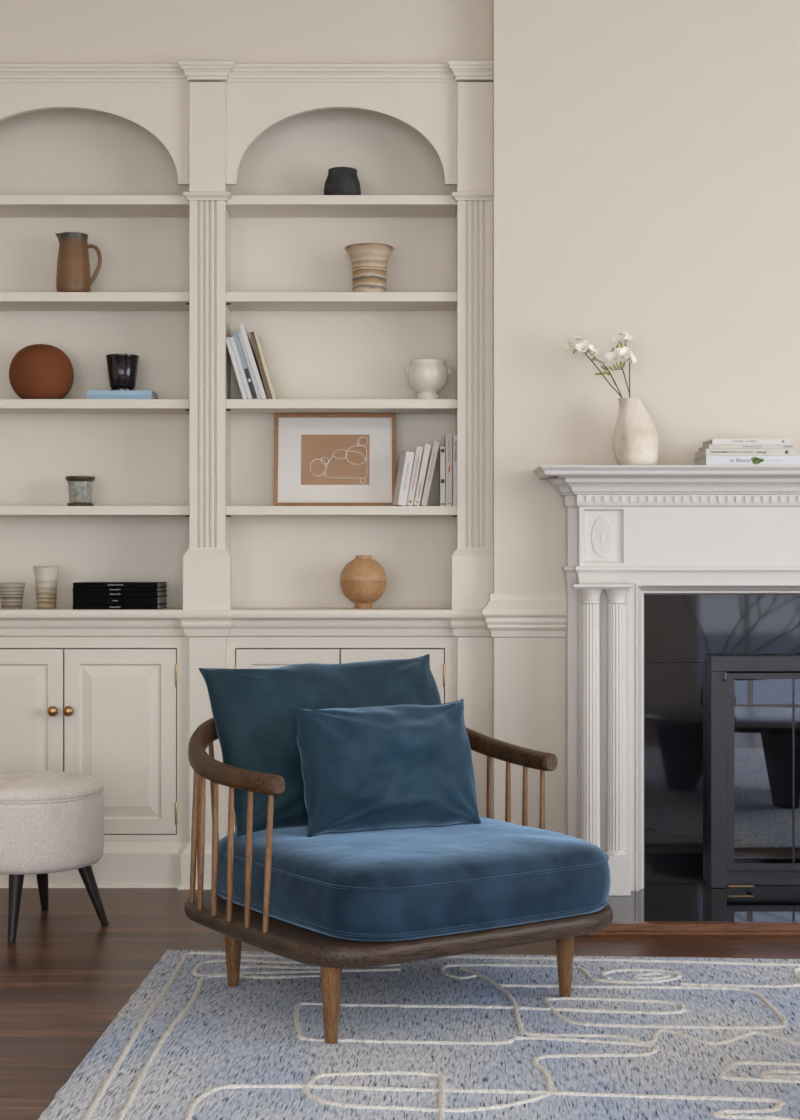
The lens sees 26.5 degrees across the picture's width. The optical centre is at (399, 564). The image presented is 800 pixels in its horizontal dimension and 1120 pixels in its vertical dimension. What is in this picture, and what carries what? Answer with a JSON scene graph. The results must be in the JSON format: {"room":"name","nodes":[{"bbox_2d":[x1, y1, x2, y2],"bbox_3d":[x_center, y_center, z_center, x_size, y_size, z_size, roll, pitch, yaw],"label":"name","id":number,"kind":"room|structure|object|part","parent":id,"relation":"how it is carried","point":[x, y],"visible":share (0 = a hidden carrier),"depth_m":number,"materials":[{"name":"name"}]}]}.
{"room":"living room","nodes":[
{"label":"living room","id":0,"kind":"room"},
{"bbox_2d":[0,0,491,62],"bbox_3d":[-1.356,-1.756,5.505,3.288,0.488,0.390,0,0,0],"label":"wall","id":1,"kind":"structure","parent":0,"point":[31,31],"depth_m":5.31,"materials":[{"name":"beige paint"}]},
{"bbox_2d":[0,61,492,82],"bbox_3d":[-0.641,-1.534,5.281,1.858,0.060,0.078,0,0,0],"label":"trim","id":2,"kind":"structure","parent":1,"relation":"attached to","point":[182,71],"depth_m":5.28,"materials":[{"name":"beige paint"}]},
{"bbox_2d":[0,888,799,1119],"bbox_3d":[0.400,1.050,2.325,6.800,0.100,6.750,0,0,0],"label":"floor","id":3,"kind":"structure","parent":0,"point":[66,975],"depth_m":4.37,"materials":[{"name":"brown wood"}]},
{"bbox_2d":[0,771,108,942],"bbox_3d":[-1.030,0.791,4.720,0.411,0.418,0.411,0,0,45],"label":"stool","id":4,"kind":"object","parent":3,"relation":"on","point":[51,821],"visible":1,"depth_m":4.55,"materials":[{"name":"beige fabric"}]},
{"bbox_3d":[-1.030,0.912,4.545,0.041,0.176,0.092,0,0,0],"label":"leg","id":5,"kind":"part","parent":4,"relation":"part of","materials":[{"name":"black wood"}]},
{"bbox_3d":[-1.030,0.912,4.896,0.041,0.176,0.092,0,0,0],"label":"leg","id":6,"kind":"part","parent":4,"relation":"part of","materials":[{"name":"black wood"}]},
{"bbox_3d":[-1.030,0.607,4.720,0.409,0.051,0.411,0,0,0],"label":"lid","id":7,"kind":"part","parent":4,"relation":"part of","materials":[{"name":"beige fabric"}]},
{"bbox_3d":[-0.856,0.912,4.720,0.094,0.176,0.041,0,0,0],"label":"leg","id":8,"kind":"part","parent":4,"relation":"part of","materials":[{"name":"black wood"}]},
{"bbox_2d":[0,637,188,887],"bbox_3d":[-1.046,0.583,5.380,0.796,0.834,0.240,0,0,0],"label":"base cabinet","id":9,"kind":"object","parent":3,"relation":"on","point":[114,711],"visible":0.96,"depth_m":5.30,"materials":[{"name":"beige paint"}]},
{"bbox_3d":[-1.225,0.550,5.308,0.350,0.576,0.022,0,0,0],"label":"door","id":10,"kind":"part","parent":9,"relation":"part of","materials":[{"name":"beige paint"}]},
{"bbox_3d":[-1.077,0.453,5.279,0.033,0.033,0.038,0,0,0],"label":"knob","id":11,"kind":"part","parent":9,"relation":"part of","materials":[{"name":"gold metal"}]},
{"bbox_3d":[-1.029,0.453,5.279,0.033,0.033,0.038,0,0,0],"label":"knob","id":12,"kind":"part","parent":9,"relation":"part of","materials":[{"name":"gold metal"}]},
{"bbox_3d":[-1.046,0.932,5.285,0.778,0.136,0.043,0,0,0],"label":"baseboard","id":13,"kind":"part","parent":9,"relation":"part of","materials":[{"name":"beige paint"}]},
{"bbox_3d":[-0.872,0.550,5.308,0.348,0.576,0.022,0,0,0],"label":"door","id":14,"kind":"part","parent":9,"relation":"part of","materials":[{"name":"beige paint"}]},
{"bbox_2d":[0,608,490,636],"bbox_3d":[-0.630,0.181,5.375,1.833,0.086,0.279,0,0,0],"label":"ledge","id":15,"kind":"object","parent":9,"relation":"on","point":[23,622],"visible":0.89,"depth_m":5.27,"materials":[{"name":"beige paint"}]},
{"bbox_2d":[0,583,24,608],"bbox_3d":[-1.227,0.097,5.370,0.086,0.082,0.086,0,0,0],"label":"cup","id":16,"kind":"object","parent":15,"relation":"on","point":[11,594],"visible":1,"depth_m":5.34,"materials":[{"name":"beige ceramic"}]},
{"bbox_2d":[33,566,59,608],"bbox_3d":[-1.117,0.071,5.370,0.084,0.134,0.083,0,0,0],"label":"tumbler","id":17,"kind":"object","parent":15,"relation":"on","point":[46,577],"visible":1,"depth_m":5.34,"materials":[{"name":"beige ceramic"}]},
{"bbox_2d":[0,83,188,607],"bbox_3d":[-1.047,-0.687,5.410,0.821,1.650,0.220,0,0,0],"label":"bookcase","id":18,"kind":"object","parent":15,"relation":"on","point":[108,163],"visible":0.8,"depth_m":5.50,"materials":[{"name":"beige paint"}]},
{"bbox_2d":[9,344,73,398],"bbox_3d":[-1.137,-0.608,5.390,0.202,0.181,0.202,0,0,0],"label":"vase","id":19,"kind":"object","parent":18,"relation":"on","point":[36,371],"visible":0.89,"depth_m":5.32,"materials":[{"name":"ceramic"}]},
{"bbox_2d":[55,232,101,291],"bbox_3d":[-1.026,-0.951,5.384,0.131,0.200,0.108,0,0,33],"label":"jug","id":20,"kind":"object","parent":18,"relation":"on","point":[73,263],"visible":0.85,"depth_m":5.35,"materials":[{"name":"brown ceramic"}]},
{"bbox_3d":[-0.971,-0.953,5.390,0.052,0.129,0.017,0,0,0],"label":"handle","id":21,"kind":"part","parent":20,"relation":"part of","materials":[{"name":"brown ceramic"}]},
{"bbox_2d":[65,476,94,505],"bbox_3d":[-1.014,-0.232,5.390,0.093,0.097,0.093,0,0,0],"label":"candle holder","id":22,"kind":"object","parent":18,"relation":"on","point":[79,487],"visible":0.88,"depth_m":5.36,"materials":[{"name":"grey glass"}]},
{"bbox_3d":[-1.014,-0.230,5.390,0.079,0.077,0.079,0,0,0],"label":"pot","id":23,"kind":"part","parent":22,"relation":"part of","materials":[{"name":"grey glass"}]},
{"bbox_3d":[-1.047,-0.170,5.400,0.781,0.028,0.200,0,0,0],"label":"shelf","id":24,"kind":"part","parent":18,"relation":"part of","materials":[{"name":"beige paint"}]},
{"bbox_3d":[-1.047,-0.503,5.400,0.781,0.030,0.200,0,0,0],"label":"shelf","id":25,"kind":"part","parent":18,"relation":"part of","materials":[{"name":"beige paint"}]},
{"bbox_3d":[-1.047,-0.836,5.400,0.781,0.030,0.200,0,0,0],"label":"shelf","id":26,"kind":"part","parent":18,"relation":"part of","materials":[{"name":"beige paint"}]},
{"bbox_3d":[-1.047,-1.139,5.400,0.781,0.030,0.200,0,0,0],"label":"shelf","id":27,"kind":"part","parent":18,"relation":"part of","materials":[{"name":"beige paint"}]},
{"bbox_3d":[-1.047,-1.348,5.310,0.783,0.321,0.020,0,0,0],"label":"arch panel","id":28,"kind":"part","parent":18,"relation":"part of","materials":[{"name":"beige paint"}]},
{"bbox_2d":[87,395,156,398],"bbox_3d":[-0.881,-0.525,5.407,0.206,0.015,0.145,0,0,0],"label":"book","id":29,"kind":"object","parent":18,"relation":"on","point":[88,396],"visible":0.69,"depth_m":5.33,"materials":[{"name":"blue paper"}]},
{"bbox_2d":[87,390,156,397],"bbox_3d":[-0.881,-0.541,5.407,0.204,0.015,0.143,0,0,0],"label":"book","id":30,"kind":"object","parent":29,"relation":"on","point":[89,392],"visible":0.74,"depth_m":5.34,"materials":[{"name":"blue paper"}]},
{"bbox_2d":[106,354,138,389],"bbox_3d":[-0.880,-0.606,5.390,0.105,0.116,0.105,0,0,0],"label":"glass candle holder","id":31,"kind":"object","parent":30,"relation":"on","point":[122,368],"visible":0.88,"depth_m":5.35,"materials":[{"name":"black glass"}]},
{"bbox_2d":[73,603,166,608],"bbox_3d":[-0.882,0.130,5.370,0.262,0.015,0.216,0,0,0],"label":"book","id":32,"kind":"object","parent":15,"relation":"on","point":[159,606],"visible":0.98,"depth_m":5.26,"materials":[{"name":"black paper"}]},
{"bbox_2d":[73,595,166,604],"bbox_3d":[-0.881,0.110,5.370,0.263,0.024,0.216,0,0,0],"label":"book","id":33,"kind":"object","parent":32,"relation":"on","point":[160,599],"visible":1,"depth_m":5.26,"materials":[{"name":"black paper"}]},
{"bbox_2d":[73,591,165,596],"bbox_3d":[-0.881,0.090,5.369,0.263,0.015,0.216,0,0,0],"label":"book","id":34,"kind":"object","parent":33,"relation":"on","point":[160,593],"visible":1,"depth_m":5.26,"materials":[{"name":"black paper"}]},
{"bbox_2d":[73,587,166,591],"bbox_3d":[-0.882,0.076,5.369,0.262,0.013,0.216,0,0,0],"label":"book","id":35,"kind":"object","parent":34,"relation":"on","point":[75,589],"visible":0.98,"depth_m":5.26,"materials":[{"name":"black paper"}]},
{"bbox_2d":[73,582,166,586],"bbox_3d":[-0.881,0.062,5.370,0.262,0.015,0.216,0,0,0],"label":"book","id":36,"kind":"object","parent":35,"relation":"on","point":[77,584],"visible":1,"depth_m":5.26,"materials":[{"name":"black paper"}]},
{"bbox_3d":[-0.626,0.194,5.279,1.825,0.059,0.074,0,0,0],"label":"moulding","id":37,"kind":"part","parent":15,"relation":"part of","materials":[{"name":"beige paint"}]},
{"bbox_2d":[226,83,456,607],"bbox_3d":[-0.183,-0.687,5.410,0.765,1.650,0.220,0,0,0],"label":"bookcase","id":38,"kind":"object","parent":15,"relation":"on","point":[329,347],"visible":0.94,"depth_m":5.50,"materials":[{"name":"beige paint"}]},
{"bbox_3d":[-0.556,-0.684,5.401,0.019,1.644,0.199,0,0,0],"label":"panel","id":39,"kind":"part","parent":38,"relation":"part of","materials":[{"name":"beige paint"}]},
{"bbox_2d":[226,337,247,398],"bbox_3d":[-0.513,-0.616,5.400,0.071,0.197,0.150,0,0,0],"label":"book","id":40,"kind":"object","parent":38,"relation":"on","point":[228,342],"visible":0.68,"depth_m":5.33,"materials":[{"name":"white paper"}]},
{"bbox_2d":[230,336,252,398],"bbox_3d":[-0.498,-0.617,5.400,0.072,0.199,0.150,0,0,0],"label":"book","id":41,"kind":"object","parent":38,"relation":"on","point":[232,339],"visible":0.69,"depth_m":5.33,"materials":[{"name":"grey paper"}]},
{"bbox_2d":[233,332,257,398],"bbox_3d":[-0.485,-0.623,5.400,0.075,0.211,0.151,0,0,0],"label":"book","id":42,"kind":"object","parent":38,"relation":"on","point":[237,340],"visible":0.73,"depth_m":5.33,"materials":[{"name":"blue paper"}]},
{"bbox_2d":[238,332,261,398],"bbox_3d":[-0.471,-0.625,5.400,0.076,0.214,0.150,0,0,0],"label":"book","id":43,"kind":"object","parent":38,"relation":"on","point":[242,342],"visible":0.73,"depth_m":5.33,"materials":[{"name":"grey paper"}]},
{"bbox_2d":[239,324,267,398],"bbox_3d":[-0.461,-0.637,5.400,0.086,0.238,0.150,0,0,0],"label":"book","id":44,"kind":"object","parent":38,"relation":"on","point":[244,331],"visible":0.86,"depth_m":5.33,"materials":[{"name":"white paper"}]},
{"bbox_2d":[250,331,272,398],"bbox_3d":[-0.436,-0.625,5.400,0.071,0.214,0.150,0,0,0],"label":"book","id":45,"kind":"object","parent":38,"relation":"on","point":[267,389],"visible":0.75,"depth_m":5.33,"materials":[{"name":"brown paper"}]},
{"bbox_2d":[253,331,277,398],"bbox_3d":[-0.424,-0.625,5.400,0.073,0.215,0.150,0,0,0],"label":"book","id":46,"kind":"object","parent":38,"relation":"on","point":[258,340],"visible":0.81,"depth_m":5.33,"materials":[{"name":"beige paper"}]},
{"bbox_2d":[274,413,395,505],"bbox_3d":[-0.207,-0.335,5.435,0.389,0.302,0.058,0,0,0],"label":"framed print","id":47,"kind":"object","parent":38,"relation":"on","point":[321,459],"visible":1,"depth_m":5.43,"materials":[{"name":"white paper"}]},
{"bbox_3d":[-0.183,-0.170,5.400,0.725,0.028,0.200,0,0,0],"label":"shelf","id":48,"kind":"part","parent":38,"relation":"part of","materials":[{"name":"beige paint"}]},
{"bbox_3d":[-0.183,-0.503,5.400,0.725,0.030,0.200,0,0,0],"label":"shelf","id":49,"kind":"part","parent":38,"relation":"part of","materials":[{"name":"beige paint"}]},
{"bbox_3d":[-0.183,-0.836,5.400,0.725,0.030,0.200,0,0,0],"label":"shelf","id":50,"kind":"part","parent":38,"relation":"part of","materials":[{"name":"beige paint"}]},
{"bbox_3d":[-0.183,-1.139,5.400,0.725,0.030,0.200,0,0,0],"label":"shelf","id":51,"kind":"part","parent":38,"relation":"part of","materials":[{"name":"beige paint"}]},
{"bbox_3d":[-0.183,-1.348,5.310,0.727,0.321,0.020,0,0,0],"label":"arch panel","id":52,"kind":"part","parent":38,"relation":"part of","materials":[{"name":"beige paint"}]},
{"bbox_2d":[324,167,360,194],"bbox_3d":[-0.183,-1.203,5.389,0.118,0.099,0.117,0,0,0],"label":"clay pot","id":53,"kind":"object","parent":38,"relation":"on","point":[340,180],"visible":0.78,"depth_m":5.34,"materials":[{"name":"black ceramic"}]},
{"bbox_2d":[345,243,393,291],"bbox_3d":[-0.097,-0.929,5.390,0.156,0.156,0.156,0,0,0],"label":"vase","id":54,"kind":"object","parent":38,"relation":"on","point":[369,261],"visible":0.86,"depth_m":5.34,"materials":[{"name":"beige ceramic"}]},
{"bbox_2d":[392,451,414,505],"bbox_3d":[0.010,-0.270,5.366,0.054,0.172,0.111,0,0,-10],"label":"book","id":55,"kind":"object","parent":38,"relation":"on","point":[406,458],"visible":1,"depth_m":5.31,"materials":[{"name":"white paper"}]},
{"bbox_2d":[406,446,422,505],"bbox_3d":[0.046,-0.278,5.392,0.053,0.189,0.126,0,0,0],"label":"book","id":56,"kind":"object","parent":38,"relation":"on","point":[418,454],"visible":1,"depth_m":5.33,"materials":[{"name":"grey paper"}]},
{"bbox_2d":[413,444,430,505],"bbox_3d":[0.070,-0.282,5.392,0.055,0.196,0.126,0,0,0],"label":"book","id":57,"kind":"object","parent":38,"relation":"on","point":[427,447],"visible":0.99,"depth_m":5.33,"materials":[{"name":"grey paper"}]},
{"bbox_2d":[406,358,450,398],"bbox_3d":[0.090,-0.583,5.390,0.127,0.131,0.127,0,0,45],"label":"footed bowl","id":58,"kind":"object","parent":38,"relation":"on","point":[427,376],"visible":0.94,"depth_m":5.34,"materials":[{"name":"white ceramic"}]},
{"bbox_2d":[421,441,439,505],"bbox_3d":[0.095,-0.287,5.392,0.059,0.205,0.126,0,0,0],"label":"book","id":59,"kind":"object","parent":38,"relation":"on","point":[435,447],"visible":1,"depth_m":5.33,"materials":[{"name":"beige paper"}]},
{"bbox_2d":[439,447,444,505],"bbox_3d":[0.134,-0.278,5.400,0.015,0.188,0.140,0,0,0],"label":"book","id":60,"kind":"object","parent":38,"relation":"on","point":[442,449],"visible":0.88,"depth_m":5.33,"materials":[{"name":"grey paper"}]},
{"bbox_2d":[444,433,451,505],"bbox_3d":[0.154,-0.299,5.410,0.021,0.231,0.161,0,0,0],"label":"book","id":61,"kind":"object","parent":38,"relation":"on","point":[448,436],"visible":1,"depth_m":5.33,"materials":[{"name":"beige paper"}]},
{"bbox_2d":[452,435,456,505],"bbox_3d":[0.174,-0.296,5.410,0.014,0.224,0.161,0,0,0],"label":"book","id":62,"kind":"object","parent":38,"relation":"on","point":[454,438],"visible":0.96,"depth_m":5.33,"materials":[{"name":"grey paper"}]},
{"bbox_3d":[0.190,-0.684,5.401,0.019,1.644,0.199,0,0,0],"label":"panel","id":63,"kind":"part","parent":38,"relation":"part of","materials":[{"name":"beige paint"}]},
{"bbox_2d":[340,555,386,608],"bbox_3d":[-0.116,0.054,5.370,0.149,0.168,0.149,0,0,0],"label":"vessel","id":64,"kind":"object","parent":15,"relation":"on","point":[363,580],"visible":1,"depth_m":5.32,"materials":[{"name":"brown wood"}]},
{"bbox_2d":[178,82,231,888],"bbox_3d":[-0.598,-0.249,5.277,0.176,2.498,0.075,0,0,0],"label":"pilaster","id":65,"kind":"object","parent":3,"relation":"on","point":[207,563],"visible":0.9,"depth_m":5.27,"materials":[{"name":"beige paint"}]},
{"bbox_2d":[226,637,456,834],"bbox_3d":[-0.187,0.583,5.380,0.732,0.834,0.240,0,0,0],"label":"base cabinet","id":66,"kind":"object","parent":3,"relation":"on","point":[241,652],"visible":0.13,"depth_m":5.30,"materials":[{"name":"beige paint"}]},
{"bbox_3d":[-0.350,0.550,5.308,0.322,0.576,0.022,0,0,0],"label":"door","id":67,"kind":"part","parent":66,"relation":"part of","materials":[{"name":"beige paint"}]},
{"bbox_3d":[-0.024,0.550,5.308,0.322,0.576,0.022,0,0,0],"label":"door","id":68,"kind":"part","parent":66,"relation":"part of","materials":[{"name":"beige paint"}]},
{"bbox_2d":[38,950,799,1119],"bbox_3d":[0.717,0.989,2.717,2.837,0.020,3.287,0,0,4],"label":"rug","id":69,"kind":"object","parent":3,"relation":"on","point":[463,1036],"visible":0.95,"depth_m":3.48,"materials":[{"name":"fabric"}]},
{"bbox_2d":[184,718,612,1043],"bbox_3d":[-0.021,0.664,3.960,0.866,0.644,0.828,0,0,-34],"label":"armchair","id":70,"kind":"object","parent":69,"relation":"on","point":[333,902],"visible":0.75,"depth_m":3.68,"materials":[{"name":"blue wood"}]},
{"bbox_3d":[-0.391,0.903,3.982,0.044,0.165,0.044,0,0,-33],"label":"leg","id":71,"kind":"part","parent":70,"relation":"part of","materials":[{"name":"brown wood"}]},
{"bbox_2d":[198,654,441,837],"bbox_3d":[-0.151,0.435,4.205,0.676,0.404,0.264,0,0,-35],"label":"cushion","id":72,"kind":"object","parent":70,"relation":"on","point":[255,719],"visible":0.54,"depth_m":4.07,"materials":[{"name":"blue fabric"}]},
{"bbox_3d":[-0.142,0.903,3.511,0.044,0.165,0.044,0,0,-33],"label":"leg","id":73,"kind":"part","parent":70,"relation":"part of","materials":[{"name":"brown wood"}]},
{"bbox_3d":[-0.091,0.421,4.066,0.863,0.157,0.570,0,0,-33],"label":"arm rail","id":74,"kind":"part","parent":70,"relation":"part of","materials":[{"name":"brown wood"}]},
{"bbox_2d":[291,699,480,836],"bbox_3d":[-0.032,0.478,4.027,0.451,0.303,0.281,0,0,-24],"label":"lumbar cushion","id":75,"kind":"object","parent":70,"relation":"on","point":[395,766],"visible":0.99,"depth_m":3.93,"materials":[{"name":"blue fabric"}]},
{"bbox_3d":[-0.009,0.801,3.947,0.842,0.043,0.768,0,0,-33],"label":"seat frame","id":76,"kind":"part","parent":70,"relation":"part of","materials":[{"name":"brown wood"}]},
{"bbox_2d":[217,816,610,941],"bbox_3d":[0.019,0.698,3.951,0.756,0.162,0.764,0,0,-33],"label":"seat cushion","id":77,"kind":"object","parent":70,"relation":"on","point":[491,879],"depth_m":3.66,"materials":[{"name":"blue fabric"}]},
{"bbox_3d":[0.377,0.903,3.881,0.044,0.165,0.044,0,0,-34],"label":"leg","id":78,"kind":"part","parent":70,"relation":"part of","materials":[{"name":"brown wood"}]},
{"bbox_2d":[574,921,799,936],"bbox_3d":[1.373,0.984,4.815,1.856,0.032,0.490,0,0,0],"label":"trim","id":79,"kind":"structure","parent":3,"relation":"on","point":[616,928],"depth_m":4.58,"materials":[{"name":"brown wood"}]},
{"bbox_2d":[608,884,799,920],"bbox_3d":[1.373,0.985,5.110,1.756,0.030,0.980,0,0,0],"label":"hearth slab","id":80,"kind":"object","parent":3,"relation":"on","point":[654,902],"depth_m":4.86,"materials":[{"name":"black stone"}]},
{"bbox_2d":[533,465,799,895],"bbox_3d":[1.373,0.340,5.071,1.930,1.261,0.257,0,0,0],"label":"fireplace surround","id":81,"kind":"object","parent":80,"relation":"on","point":[633,531],"visible":0.94,"depth_m":5.06,"materials":[{"name":"white paint"}]},
{"bbox_3d":[0.606,-0.086,5.066,0.120,0.161,0.012,0,0,0],"label":"recessed panel","id":82,"kind":"part","parent":81,"relation":"part of","materials":[{"name":"white paint"}]},
{"bbox_2d":[613,398,657,464],"bbox_3d":[0.703,-0.393,5.065,0.135,0.206,0.118,0,0,0],"label":"clay vase","id":83,"kind":"object","parent":81,"relation":"on","point":[635,436],"visible":0.84,"depth_m":5.02,"materials":[{"name":"white ceramic"}]},
{"bbox_2d":[563,337,621,397],"bbox_3d":[0.578,-0.562,5.054,0.184,0.238,0.038,0,0,0],"label":"freesia","id":84,"kind":"object","parent":83,"relation":"in","point":[583,346],"visible":1,"depth_m":5.06,"materials":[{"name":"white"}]},
{"bbox_3d":[0.597,-0.541,5.061,0.147,0.197,0.003,0,0,0],"label":"stem","id":85,"kind":"part","parent":84,"relation":"part of","materials":[{"name":"green plant"}]},
{"bbox_2d":[588,349,621,396],"bbox_3d":[0.614,-0.545,5.068,0.117,0.205,0.027,0,0,-6],"label":"freesia","id":86,"kind":"object","parent":83,"relation":"in","point":[601,361],"visible":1,"depth_m":5.07,"materials":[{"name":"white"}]},
{"bbox_2d":[604,346,636,397],"bbox_3d":[0.657,-0.546,5.040,0.098,0.207,0.038,0,0,-4],"label":"freesia","id":87,"kind":"object","parent":83,"relation":"in","point":[613,356],"visible":1,"depth_m":5.05,"materials":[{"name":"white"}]},
{"bbox_3d":[0.657,-0.516,5.053,0.056,0.145,0.003,0,0,0],"label":"stem","id":88,"kind":"part","parent":87,"relation":"part of","materials":[{"name":"green plant"}]},
{"bbox_2d":[610,332,633,391],"bbox_3d":[0.658,-0.570,5.069,0.078,0.254,0.045,0,0,0],"label":"freesia","id":89,"kind":"object","parent":83,"relation":"in","point":[616,338],"visible":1,"depth_m":5.07,"materials":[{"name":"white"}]},
{"bbox_3d":[0.654,-0.545,5.075,0.066,0.205,0.003,0,0,0],"label":"stem","id":90,"kind":"part","parent":89,"relation":"part of","materials":[{"name":"green plant"}]},
{"bbox_2d":[533,465,799,478],"bbox_3d":[1.373,-0.275,5.071,1.930,0.031,0.257,0,0,0],"label":"mantel shelf","id":91,"kind":"object","parent":81,"relation":"attached to","point":[543,471],"depth_m":4.96,"materials":[{"name":"white paint"}]},
{"bbox_3d":[1.373,-0.215,5.101,1.847,0.088,0.196,0,0,0],"label":"mantel cornice","id":92,"kind":"part","parent":81,"relation":"part of","materials":[{"name":"white paint"}]},
{"bbox_3d":[1.373,0.028,5.123,1.757,0.051,0.151,0,0,0],"label":"bed moulding","id":93,"kind":"part","parent":81,"relation":"part of","materials":[{"name":"white paint"}]},
{"bbox_3d":[1.373,0.512,5.109,1.344,0.915,0.111,0,0,0],"label":"frame","id":94,"kind":"part","parent":81,"relation":"part of","materials":[{"name":"white paint"}]},
{"bbox_2d":[694,456,799,464],"bbox_3d":[1.040,-0.305,5.067,0.292,0.029,0.206,0,0,0],"label":"book","id":95,"kind":"object","parent":81,"relation":"on","point":[706,460],"visible":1,"depth_m":4.96,"materials":[{"name":"grey paper"}]},
{"bbox_2d":[695,449,795,458],"bbox_3d":[1.026,-0.330,5.063,0.264,0.020,0.190,0,0,0],"label":"book","id":96,"kind":"object","parent":95,"relation":"on","point":[706,452],"visible":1,"depth_m":4.97,"materials":[{"name":"grey paper"}]},
{"bbox_2d":[699,445,794,450],"bbox_3d":[1.029,-0.346,5.061,0.251,0.013,0.182,0,0,0],"label":"book","id":97,"kind":"object","parent":96,"relation":"on","point":[707,446],"visible":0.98,"depth_m":4.97,"materials":[{"name":"grey paper"}]},
{"bbox_2d":[703,439,790,446],"bbox_3d":[1.028,-0.361,5.059,0.230,0.017,0.174,0,0,0],"label":"book","id":98,"kind":"object","parent":97,"relation":"on","point":[711,441],"visible":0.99,"depth_m":4.97,"materials":[{"name":"white paper"}]},
{"bbox_2d":[751,457,763,463],"bbox_3d":[1.044,-0.305,4.965,0.038,0.022,0.001,0,0,0],"label":"picture","id":99,"kind":"object","parent":95,"relation":"attached to","point":[755,460],"depth_m":4.96},
{"bbox_2d":[707,655,799,887],"bbox_3d":[1.373,0.621,5.112,0.880,0.696,0.113,0,0,0],"label":"fireplace insert","id":100,"kind":"structure","parent":80,"relation":"on","point":[753,719],"depth_m":5.11,"materials":[{"name":"black metal"}]},
{"bbox_3d":[1.015,0.955,5.088,0.075,0.004,0.065,0,0,0],"label":"draught lever","id":101,"kind":"part","parent":100,"relation":"part of","materials":[{"name":"gold metal"}]},
{"bbox_3d":[1.083,0.621,5.118,0.200,0.592,0.020,0,0,0],"label":"door","id":102,"kind":"part","parent":100,"relation":"part of","materials":[{"name":"grey paint"}]},
{"bbox_2d":[726,671,799,672],"bbox_3d":[1.373,0.650,5.426,0.840,0.700,0.448,0,0,0],"label":"lining","id":103,"kind":"object","parent":100,"relation":"attached to","point":[726,671],"visible":0.02,"depth_m":5.63,"materials":[{"name":"black metal"}]},
{"bbox_3d":[1.088,0.621,5.117,0.189,0.562,0.006,0,0,0],"label":"smoked glass","id":104,"kind":"part","parent":100,"relation":"part of","materials":[{"name":"black glass"}]},
{"bbox_3d":[1.278,0.621,5.118,0.187,0.592,0.020,0,0,0],"label":"door","id":105,"kind":"part","parent":100,"relation":"part of","materials":[{"name":"grey paint"}]},
{"bbox_3d":[1.275,0.621,5.117,0.180,0.562,0.006,0,0,0],"label":"smoked glass","id":106,"kind":"part","parent":100,"relation":"part of","materials":[{"name":"black glass"}]},
{"bbox_2d":[492,0,799,834],"bbox_3d":[1.373,-0.500,5.450,2.171,3.000,0.500,0,0,0],"label":"wall","id":107,"kind":"structure","parent":0,"point":[646,153],"depth_m":5.20,"materials":[{"name":"beige paint"}]},
{"bbox_2d":[451,82,492,818],"bbox_3d":[0.217,-0.249,5.277,0.144,2.498,0.075,0,0,0],"label":"pilaster","id":108,"kind":"object","parent":107,"relation":"attached to","point":[472,561],"visible":0.8,"depth_m":5.27,"materials":[{"name":"beige paint"}]},
{"bbox_2d":[481,593,566,637],"bbox_3d":[0.381,0.154,5.227,0.260,0.137,0.127,0,0,0],"label":"trim","id":109,"kind":"structure","parent":107,"relation":"attached to","point":[507,615],"depth_m":5.18,"materials":[{"name":"beige paint"}]},
{"bbox_2d":[644,594,799,883],"bbox_3d":[1.373,0.529,5.184,1.276,0.880,0.030,0,0,0],"label":"slip","id":110,"kind":"object","parent":107,"relation":"attached to","point":[680,630],"visible":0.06,"depth_m":5.17,"materials":[{"name":"black stone"}]}
]}

